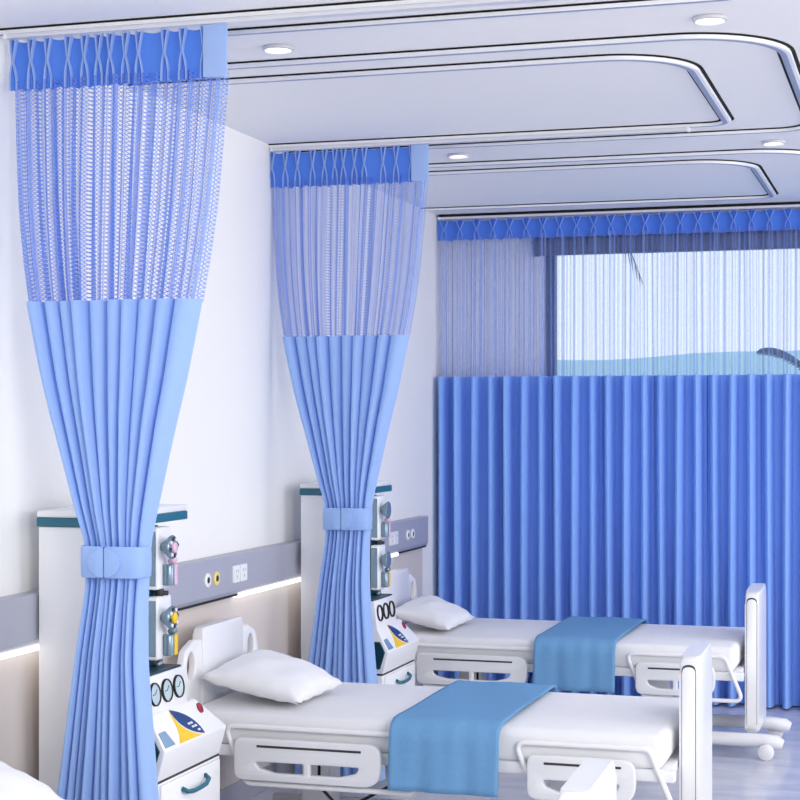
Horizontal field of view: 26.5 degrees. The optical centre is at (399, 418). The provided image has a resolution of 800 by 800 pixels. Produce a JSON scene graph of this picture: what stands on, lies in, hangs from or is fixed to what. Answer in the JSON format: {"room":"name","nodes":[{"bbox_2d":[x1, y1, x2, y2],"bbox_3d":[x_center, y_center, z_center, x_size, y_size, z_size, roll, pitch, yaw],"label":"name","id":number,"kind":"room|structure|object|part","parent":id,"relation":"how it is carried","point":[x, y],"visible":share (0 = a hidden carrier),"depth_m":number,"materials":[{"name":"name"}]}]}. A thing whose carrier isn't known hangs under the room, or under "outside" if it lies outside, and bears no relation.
{"room":"hospital room","nodes":[
{"label":"hospital room","id":0,"kind":"room"},
{"bbox_2d":[0,36,442,684],"bbox_3d":[-1.405,0.200,5.047,0.200,2.800,11.230,0,0,17],"label":"wall","id":1,"kind":"structure","parent":0,"point":[240,458],"depth_m":6.96,"materials":[{"name":"paint"}]},
{"bbox_2d":[0,548,421,789],"bbox_3d":[-1.412,1.107,4.652,0.018,0.785,10.470,0,0,17],"label":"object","id":2,"kind":"structure","parent":1,"relation":"attached to","point":[274,614],"depth_m":6.68,"materials":[{"name":"laminate"}]},
{"bbox_2d":[0,515,428,659],"bbox_3d":[-1.317,0.639,4.881,0.067,0.185,9.964,0,0,17],"label":"bedhead wall panel","id":3,"kind":"object","parent":1,"relation":"attached to","point":[201,581],"visible":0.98,"depth_m":6.80,"materials":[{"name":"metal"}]},
{"bbox_2d":[204,573,210,587],"bbox_3d":[-0.749,0.630,6.638,0.008,0.056,0.056,0,0,17],"label":"outlet","id":4,"kind":"object","parent":3,"relation":"attached to","point":[207,576],"depth_m":6.62,"materials":[{"name":"white plastic"}]},
{"bbox_2d":[213,571,219,584],"bbox_3d":[-0.724,0.630,6.721,0.008,0.056,0.056,0,0,17],"label":"outlet","id":5,"kind":"object","parent":3,"relation":"attached to","point":[216,574],"depth_m":6.71,"materials":[{"name":"yellow plastic"}]},
{"bbox_2d":[232,565,239,582],"bbox_3d":[-0.666,0.630,6.912,0.009,0.070,0.068,0,0,17],"label":"wall socket","id":6,"kind":"object","parent":3,"relation":"attached to","point":[235,568],"depth_m":6.90,"materials":[{"name":"plastic"}]},
{"bbox_2d":[240,563,246,581],"bbox_3d":[-0.643,0.630,6.986,0.009,0.070,0.068,0,0,17],"label":"wall socket","id":7,"kind":"object","parent":3,"relation":"attached to","point":[243,566],"depth_m":6.98,"materials":[{"name":"plastic"}]},
{"bbox_2d":[389,532,393,545],"bbox_3d":[-0.044,0.630,8.944,0.009,0.070,0.068,0,0,17],"label":"wall socket","id":8,"kind":"object","parent":3,"relation":"attached to","point":[391,539],"depth_m":8.93,"materials":[{"name":"plastic"}]},
{"bbox_2d":[394,531,397,544],"bbox_3d":[-0.022,0.630,9.018,0.009,0.070,0.068,0,0,17],"label":"wall socket","id":9,"kind":"object","parent":3,"relation":"attached to","point":[395,532],"depth_m":9.01,"materials":[{"name":"plastic"}]},
{"bbox_2d":[411,529,414,538],"bbox_3d":[0.072,0.630,9.322,0.008,0.056,0.056,0,0,17],"label":"outlet","id":10,"kind":"object","parent":3,"relation":"attached to","point":[412,530],"depth_m":9.31,"materials":[{"name":"white plastic"}]},
{"bbox_2d":[220,684,422,799],"bbox_3d":[-1.410,1.550,4.651,0.022,0.100,10.470,0,0,17],"label":"baseboard","id":11,"kind":"structure","parent":1,"relation":"attached to","point":[238,790],"depth_m":7.13,"materials":[{"name":"metal"}]},
{"bbox_2d":[0,0,799,215],"bbox_3d":[2.658,-1.300,5.477,7.720,0.200,8.030,0,0,17],"label":"ceiling","id":12,"kind":"structure","parent":0,"point":[751,80],"depth_m":6.31,"materials":[{"name":"paint"}]},
{"bbox_2d":[0,0,454,36],"bbox_3d":[-0.488,-1.191,4.264,2.012,0.016,1.514,0,0,17],"label":"trim","id":13,"kind":"structure","parent":12,"relation":"attached to","point":[372,3],"depth_m":5.03,"materials":[{"name":"white metal"}]},
{"bbox_2d":[262,44,293,53],"bbox_3d":[-0.393,-1.194,5.485,0.104,0.013,0.104,0,0,17],"label":"recessed light","id":14,"kind":"object","parent":12,"relation":"in","point":[271,48],"visible":1,"depth_m":5.47,"materials":[{"name":"white plastic"}]},
{"bbox_2d":[266,48,288,51],"bbox_3d":[-0.393,-1.195,5.485,0.085,0.008,0.085,0,0,17],"label":"diffuser","id":15,"kind":"object","parent":14,"relation":"attached to","point":[267,49],"depth_m":5.50,"materials":[{"name":"white plastic"}]},
{"bbox_2d":[3,0,558,40],"bbox_3d":[-0.353,-1.184,4.981,1.802,0.032,0.040,0,0,17],"label":"track","id":16,"kind":"object","parent":12,"relation":"attached to","point":[457,3],"visible":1,"depth_m":4.98,"materials":[{"name":"metal"}]},
{"bbox_2d":[9,23,228,799],"bbox_3d":[-0.856,0.191,5.134,0.728,2.718,0.126,0,0,17],"label":"curtain","id":17,"kind":"object","parent":16,"relation":"hanging from","point":[114,372],"visible":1,"depth_m":5.11,"materials":[{"name":"blue fabric"}]},
{"bbox_3d":[-0.877,0.596,5.131,0.568,1.908,0.100,0,0,17],"label":"cloth panel","id":18,"kind":"part","parent":17,"relation":"part of","materials":[{"name":"blue fabric"}]},
{"bbox_3d":[-0.862,-0.696,5.144,0.711,0.688,0.088,0,0,17],"label":"panel","id":19,"kind":"part","parent":17,"relation":"part of","materials":[{"name":"blue fabric"}]},
{"bbox_2d":[126,54,733,147],"bbox_3d":[0.192,-1.191,6.487,2.012,0.016,1.442,0,0,17],"label":"trim","id":20,"kind":"structure","parent":12,"relation":"attached to","point":[696,71],"depth_m":5.94,"materials":[{"name":"white metal"}]},
{"bbox_2d":[447,153,469,158],"bbox_3d":[0.267,-1.194,7.709,0.104,0.013,0.104,0,0,17],"label":"recessed light","id":21,"kind":"object","parent":12,"relation":"in","point":[452,155],"visible":1,"depth_m":7.69,"materials":[{"name":"white plastic"}]},
{"bbox_2d":[270,127,689,151],"bbox_3d":[0.308,-1.184,7.174,1.820,0.032,0.040,0,0,17],"label":"track","id":22,"kind":"object","parent":12,"relation":"attached to","point":[681,129],"visible":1,"depth_m":7.14,"materials":[{"name":"metal"}]},
{"bbox_2d":[270,144,428,781],"bbox_3d":[-0.225,0.191,7.336,0.728,2.718,0.126,0,0,17],"label":"curtain","id":23,"kind":"object","parent":22,"relation":"hanging from","point":[345,388],"visible":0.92,"depth_m":7.32,"materials":[{"name":"blue fabric"}]},
{"bbox_3d":[-0.246,0.596,7.332,0.568,1.908,0.100,0,0,17],"label":"cloth panel","id":24,"kind":"part","parent":23,"relation":"part of","materials":[{"name":"blue fabric"}]},
{"bbox_3d":[-0.230,-0.696,7.345,0.711,0.688,0.088,0,0,17],"label":"panel","id":25,"kind":"part","parent":23,"relation":"part of","materials":[{"name":"blue fabric"}]},
{"bbox_2d":[227,0,734,36],"bbox_3d":[-0.339,-1.191,4.203,2.332,0.016,1.964,0,0,17],"label":"trim","id":26,"kind":"structure","parent":12,"relation":"attached to","point":[622,4],"depth_m":5.02,"materials":[{"name":"white metal"}]},
{"bbox_2d":[227,32,799,152],"bbox_3d":[0.342,-1.191,6.431,2.332,0.016,1.904,0,0,17],"label":"trim","id":27,"kind":"structure","parent":12,"relation":"attached to","point":[787,55],"depth_m":5.60,"materials":[{"name":"white metal"}]},
{"bbox_2d":[420,159,778,211],"bbox_3d":[0.878,-1.191,8.746,2.002,0.016,1.424,0,0,17],"label":"trim","id":28,"kind":"structure","parent":12,"relation":"attached to","point":[758,171],"depth_m":8.23,"materials":[{"name":"white metal"}]},
{"bbox_2d":[429,149,799,216],"bbox_3d":[1.056,-1.191,8.764,2.332,0.016,2.044,0,0,17],"label":"trim","id":29,"kind":"structure","parent":12,"relation":"attached to","point":[736,151],"depth_m":7.73,"materials":[{"name":"white metal"}]},
{"bbox_2d":[438,201,799,220],"bbox_3d":[2.360,-1.184,9.338,4.462,0.032,0.040,0,0,17],"label":"track","id":30,"kind":"object","parent":12,"relation":"attached to","point":[796,204],"visible":1,"depth_m":9.66,"materials":[{"name":"metal"}]},
{"bbox_2d":[438,208,799,708],"bbox_3d":[2.268,0.211,9.327,4.304,2.754,0.141,0,0,17],"label":"window curtain","id":31,"kind":"object","parent":30,"relation":"hanging from","point":[657,499],"visible":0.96,"depth_m":9.64,"materials":[{"name":"fabric"}]},
{"bbox_3d":[2.277,-0.657,9.364,4.299,0.825,0.066,0,0,17],"label":"panel","id":32,"kind":"part","parent":31,"relation":"part of","materials":[{"name":"blue"}]},
{"bbox_3d":[2.268,0.670,9.326,4.303,1.835,0.138,0,0,17],"label":"cloth panel","id":33,"kind":"part","parent":31,"relation":"part of","materials":[{"name":"blue fabric"}]},
{"bbox_2d":[692,14,727,24],"bbox_3d":[0.927,-1.194,5.081,0.104,0.013,0.104,0,0,17],"label":"recessed light","id":34,"kind":"object","parent":12,"relation":"in","point":[706,19],"visible":1,"depth_m":5.07,"materials":[{"name":"white plastic"}]},
{"bbox_2d":[698,18,722,22],"bbox_3d":[0.927,-1.195,5.081,0.085,0.008,0.085,0,0,17],"label":"diffuser","id":35,"kind":"object","parent":34,"relation":"attached to","point":[700,20],"depth_m":5.08,"materials":[{"name":"white plastic"}]},
{"bbox_2d":[761,140,785,145],"bbox_3d":[1.615,-1.194,7.349,0.104,0.013,0.104,0,0,17],"label":"recessed light","id":36,"kind":"object","parent":12,"relation":"in","point":[767,142],"visible":1,"depth_m":7.33,"materials":[{"name":"white plastic"}]},
{"bbox_2d":[248,703,799,799],"bbox_3d":[2.190,1.700,3.947,7.720,0.200,11.230,0,0,17],"label":"floor","id":37,"kind":"structure","parent":0,"point":[738,772],"depth_m":7.55,"materials":[{"name":"plastic"}]},
{"bbox_2d":[37,504,225,799],"bbox_3d":[-0.854,0.944,5.527,0.452,1.312,0.509,0,0,17],"label":"machine","id":38,"kind":"object","parent":37,"relation":"on","point":[188,737],"visible":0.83,"depth_m":5.35,"materials":[{"name":"white plastic"}]},
{"bbox_3d":[-0.795,0.672,5.441,0.030,0.180,0.007,0,0,17],"label":"panel","id":39,"kind":"part","parent":38,"relation":"part of","materials":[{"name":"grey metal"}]},
{"bbox_3d":[-0.795,0.448,5.441,0.030,0.176,0.007,0,0,17],"label":"panel","id":40,"kind":"part","parent":38,"relation":"part of","materials":[{"name":"grey metal"}]},
{"bbox_3d":[-0.820,0.573,5.498,0.048,0.455,0.085,0,0,17],"label":"module post","id":41,"kind":"part","parent":38,"relation":"part of","materials":[{"name":"white plastic"}]},
{"bbox_2d":[149,664,180,675],"bbox_3d":[-0.909,0.800,5.440,0.326,0.007,0.278,0,0,17],"label":"tray","id":42,"kind":"object","parent":38,"relation":"on","point":[154,669],"depth_m":5.45,"materials":[{"name":"plastic"}]},
{"bbox_3d":[-0.733,0.682,5.482,0.032,0.030,0.024,0,0,36],"label":"valve knob","id":43,"kind":"part","parent":38,"relation":"part of","materials":[{"name":"grey metal"}]},
{"bbox_3d":[-0.733,0.457,5.482,0.032,0.030,0.024,0,0,36],"label":"valve knob","id":44,"kind":"part","parent":38,"relation":"part of","materials":[{"name":"pink plastic"}]},
{"bbox_3d":[-0.722,0.637,5.449,0.012,0.036,0.036,0,0,17],"label":"dial knob","id":45,"kind":"part","parent":38,"relation":"part of","materials":[{"name":"yellow plastic"}]},
{"bbox_3d":[-0.722,0.411,5.449,0.012,0.036,0.036,0,0,17],"label":"dial knob","id":46,"kind":"part","parent":38,"relation":"part of","materials":[{"name":"pink plastic"}]},
{"bbox_3d":[-0.866,1.315,5.532,0.395,0.371,0.496,0,0,17],"label":"drawer","id":47,"kind":"part","parent":38,"relation":"part of","materials":[{"name":"white plastic"}]},
{"bbox_3d":[-0.676,1.300,5.472,0.015,0.330,0.460,0,0,17],"label":"drawer","id":48,"kind":"part","parent":38,"relation":"part of","materials":[{"name":"white plastic"}]},
{"bbox_3d":[-0.652,1.176,5.476,0.037,0.036,0.196,0,0,17],"label":"handle","id":49,"kind":"part","parent":38,"relation":"part of","materials":[{"name":"teal plastic"}]},
{"bbox_2d":[300,480,418,685],"bbox_3d":[-0.170,0.944,7.754,0.426,1.312,0.509,0,0,17],"label":"machine","id":50,"kind":"object","parent":37,"relation":"on","point":[395,644],"visible":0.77,"depth_m":7.57,"materials":[{"name":"white plastic"}]},
{"bbox_3d":[-0.139,0.573,7.726,0.045,0.455,0.085,0,0,17],"label":"module post","id":51,"kind":"part","parent":50,"relation":"part of","materials":[{"name":"white plastic"}]},
{"bbox_3d":[-0.116,0.672,7.670,0.028,0.180,0.007,0,0,17],"label":"panel","id":52,"kind":"part","parent":50,"relation":"part of","materials":[{"name":"grey metal"}]},
{"bbox_3d":[-0.116,0.448,7.670,0.028,0.176,0.007,0,0,17],"label":"panel","id":53,"kind":"part","parent":50,"relation":"part of","materials":[{"name":"grey metal"}]},
{"bbox_2d":[371,593,391,600],"bbox_3d":[-0.223,0.800,7.667,0.308,0.007,0.278,0,0,17],"label":"tray","id":54,"kind":"object","parent":50,"relation":"on","point":[374,596],"depth_m":7.67,"materials":[{"name":"plastic"}]},
{"bbox_3d":[-0.182,1.315,7.760,0.373,0.371,0.496,0,0,17],"label":"drawer","id":55,"kind":"part","parent":50,"relation":"part of","materials":[{"name":"white plastic"}]},
{"bbox_3d":[-0.002,1.300,7.702,0.014,0.330,0.460,0,0,17],"label":"drawer","id":56,"kind":"part","parent":50,"relation":"part of","materials":[{"name":"white plastic"}]},
{"bbox_3d":[0.020,1.176,7.707,0.035,0.036,0.196,0,0,17],"label":"handle","id":57,"kind":"part","parent":50,"relation":"part of","materials":[{"name":"teal plastic"}]},
{"bbox_2d":[177,616,711,799],"bbox_3d":[0.240,1.192,6.306,2.014,0.815,0.933,0,0,17],"label":"hospital bed","id":58,"kind":"object","parent":37,"relation":"on","point":[647,739],"visible":0.7,"depth_m":6.02,"materials":[{"name":"white plastic"}]},
{"bbox_3d":[-0.785,1.063,6.322,0.030,0.475,0.188,0,0,17],"label":"grab handle","id":59,"kind":"part","parent":58,"relation":"part of","materials":[{"name":"white plastic"}]},
{"bbox_3d":[-0.703,1.043,6.594,0.042,0.516,0.402,0,0,17],"label":"headboard","id":60,"kind":"part","parent":58,"relation":"part of","materials":[{"name":"white plastic"}]},
{"bbox_3d":[-0.619,1.063,6.865,0.030,0.475,0.188,0,0,17],"label":"grab handle","id":61,"kind":"part","parent":58,"relation":"part of","materials":[{"name":"white plastic"}]},
{"bbox_2d":[199,650,342,704],"bbox_3d":[-0.459,0.974,6.509,0.426,0.144,0.660,0,0,17],"label":"pillow","id":62,"kind":"object","parent":58,"relation":"on","point":[269,674],"visible":1,"depth_m":6.30,"materials":[{"name":"fabric"}]},
{"bbox_3d":[-0.327,1.213,6.006,0.550,0.150,0.026,0,0,17],"label":"rail","id":63,"kind":"part","parent":58,"relation":"part of","materials":[{"name":"white plastic"}]},
{"bbox_3d":[0.163,1.119,6.329,1.750,0.118,0.824,0,0,17],"label":"mattress","id":64,"kind":"part","parent":58,"relation":"part of","materials":[{"name":"white fabric"}]},
{"bbox_3d":[0.178,1.195,6.325,1.800,0.040,0.836,0,0,17],"label":"bed frame","id":65,"kind":"part","parent":58,"relation":"part of","materials":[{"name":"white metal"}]},
{"bbox_2d":[387,680,557,797],"bbox_3d":[0.294,1.158,6.289,0.398,0.248,1.007,0,0,17],"label":"blanket","id":66,"kind":"object","parent":58,"relation":"on","point":[447,742],"visible":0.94,"depth_m":5.85,"materials":[{"name":"blue fabric"}]},
{"bbox_3d":[0.610,1.213,5.720,0.370,0.150,0.026,0,0,17],"label":"rail","id":67,"kind":"part","parent":58,"relation":"part of","materials":[{"name":"white plastic"}]},
{"bbox_3d":[1.055,1.149,6.056,0.065,0.675,0.424,0,0,17],"label":"footboard","id":68,"kind":"part","parent":58,"relation":"part of","materials":[{"name":"white plastic"}]},
{"bbox_2d":[381,568,791,760],"bbox_3d":[0.912,1.192,8.505,2.014,0.815,0.933,0,0,17],"label":"hospital bed","id":69,"kind":"object","parent":37,"relation":"on","point":[651,654],"visible":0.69,"depth_m":8.19,"materials":[{"name":"white plastic"}]},
{"bbox_3d":[-0.030,1.043,8.793,0.042,0.516,0.402,0,0,17],"label":"headboard","id":70,"kind":"part","parent":69,"relation":"part of","materials":[{"name":"white plastic"}]},
{"bbox_3d":[0.054,1.063,9.065,0.030,0.475,0.188,0,0,17],"label":"grab handle","id":71,"kind":"part","parent":69,"relation":"part of","materials":[{"name":"white plastic"}]},
{"bbox_2d":[395,594,473,629],"bbox_3d":[0.178,0.981,8.683,0.341,0.130,0.730,0,0,17],"label":"pillow","id":72,"kind":"object","parent":69,"relation":"on","point":[431,611],"visible":0.97,"depth_m":8.49,"materials":[{"name":"fabric"}]},
{"bbox_3d":[0.345,1.213,8.206,0.550,0.150,0.026,0,0,17],"label":"rail","id":73,"kind":"part","parent":69,"relation":"part of","materials":[{"name":"white plastic"}]},
{"bbox_3d":[0.836,1.119,8.528,1.750,0.118,0.824,0,0,17],"label":"mattress","id":74,"kind":"part","parent":69,"relation":"part of","materials":[{"name":"white fabric"}]},
{"bbox_3d":[0.851,1.195,8.524,1.800,0.040,0.836,0,0,17],"label":"bed frame","id":75,"kind":"part","parent":69,"relation":"part of","materials":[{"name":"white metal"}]},
{"bbox_2d":[533,616,646,692],"bbox_3d":[0.967,1.158,8.489,0.398,0.248,1.007,0,0,17],"label":"blanket","id":76,"kind":"object","parent":69,"relation":"on","point":[577,653],"visible":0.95,"depth_m":8.04,"materials":[{"name":"blue fabric"}]},
{"bbox_3d":[1.282,1.213,7.919,0.370,0.150,0.026,0,0,17],"label":"rail","id":77,"kind":"part","parent":69,"relation":"part of","materials":[{"name":"white plastic"}]},
{"bbox_3d":[1.728,1.149,8.256,0.065,0.675,0.424,0,0,17],"label":"footboard","id":78,"kind":"part","parent":69,"relation":"part of","materials":[{"name":"white plastic"}]},
{"bbox_2d":[558,757,616,799],"bbox_3d":[-0.384,1.192,4.164,2.014,0.815,0.933,0,0,17],"label":"hospital bed","id":79,"kind":"object","parent":37,"relation":"on","point":[595,778],"visible":1,"depth_m":3.91,"materials":[{"name":"white plastic"}]},
{"bbox_2d":[0,761,63,799],"bbox_3d":[-1.095,0.974,4.413,0.426,0.144,0.660,0,0,17],"label":"pillow","id":80,"kind":"object","parent":79,"relation":"on","point":[15,784],"visible":1,"depth_m":4.40,"materials":[{"name":"fabric"}]},
{"bbox_2d":[443,207,799,376],"bbox_3d":[3.796,0.200,9.197,7.320,2.800,0.250,0,0,17],"label":"wall","id":81,"kind":"structure","parent":0,"point":[466,261],"depth_m":10.06,"materials":[{"name":"paint"}]},
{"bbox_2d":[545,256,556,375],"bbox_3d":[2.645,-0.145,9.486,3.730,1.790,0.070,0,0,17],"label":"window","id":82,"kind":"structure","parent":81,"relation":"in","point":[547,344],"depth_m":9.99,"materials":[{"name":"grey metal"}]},
{"bbox_2d":[533,230,799,256],"bbox_3d":[2.661,-1.008,9.382,3.924,0.113,0.060,0,0,17],"label":"roller blind","id":83,"kind":"object","parent":81,"relation":"attached to","point":[600,238],"visible":0.83,"depth_m":9.70,"materials":[{"name":"blue fabric"}]},
{"bbox_2d":[623,254,642,283],"bbox_3d":[0.701,0.530,14.844,1.959,7.163,2.254,0,0,-35],"label":"palm tree","id":84,"kind":"object","parent":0,"point":[623,254],"visible":0.02,"depth_m":14.46,"materials":[{"name":"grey plant"}]},
{"bbox_2d":[756,348,799,369],"bbox_3d":[3.978,1.740,14.886,1.922,4.752,1.461,0,0,-37],"label":"palm tree","id":85,"kind":"object","parent":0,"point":[766,349],"visible":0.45,"depth_m":15.08,"materials":[{"name":"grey plant"}]},
{"label":"outside","id":86,"kind":"structure","parent":0,"visible":0},
{"bbox_2d":[557,350,799,375],"bbox_3d":[37.913,-5.528,192.322,200.000,18.257,90.000,0,0,17],"label":"hill","id":87,"kind":"structure","parent":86,"point":[587,372],"depth_m":178.71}
]}

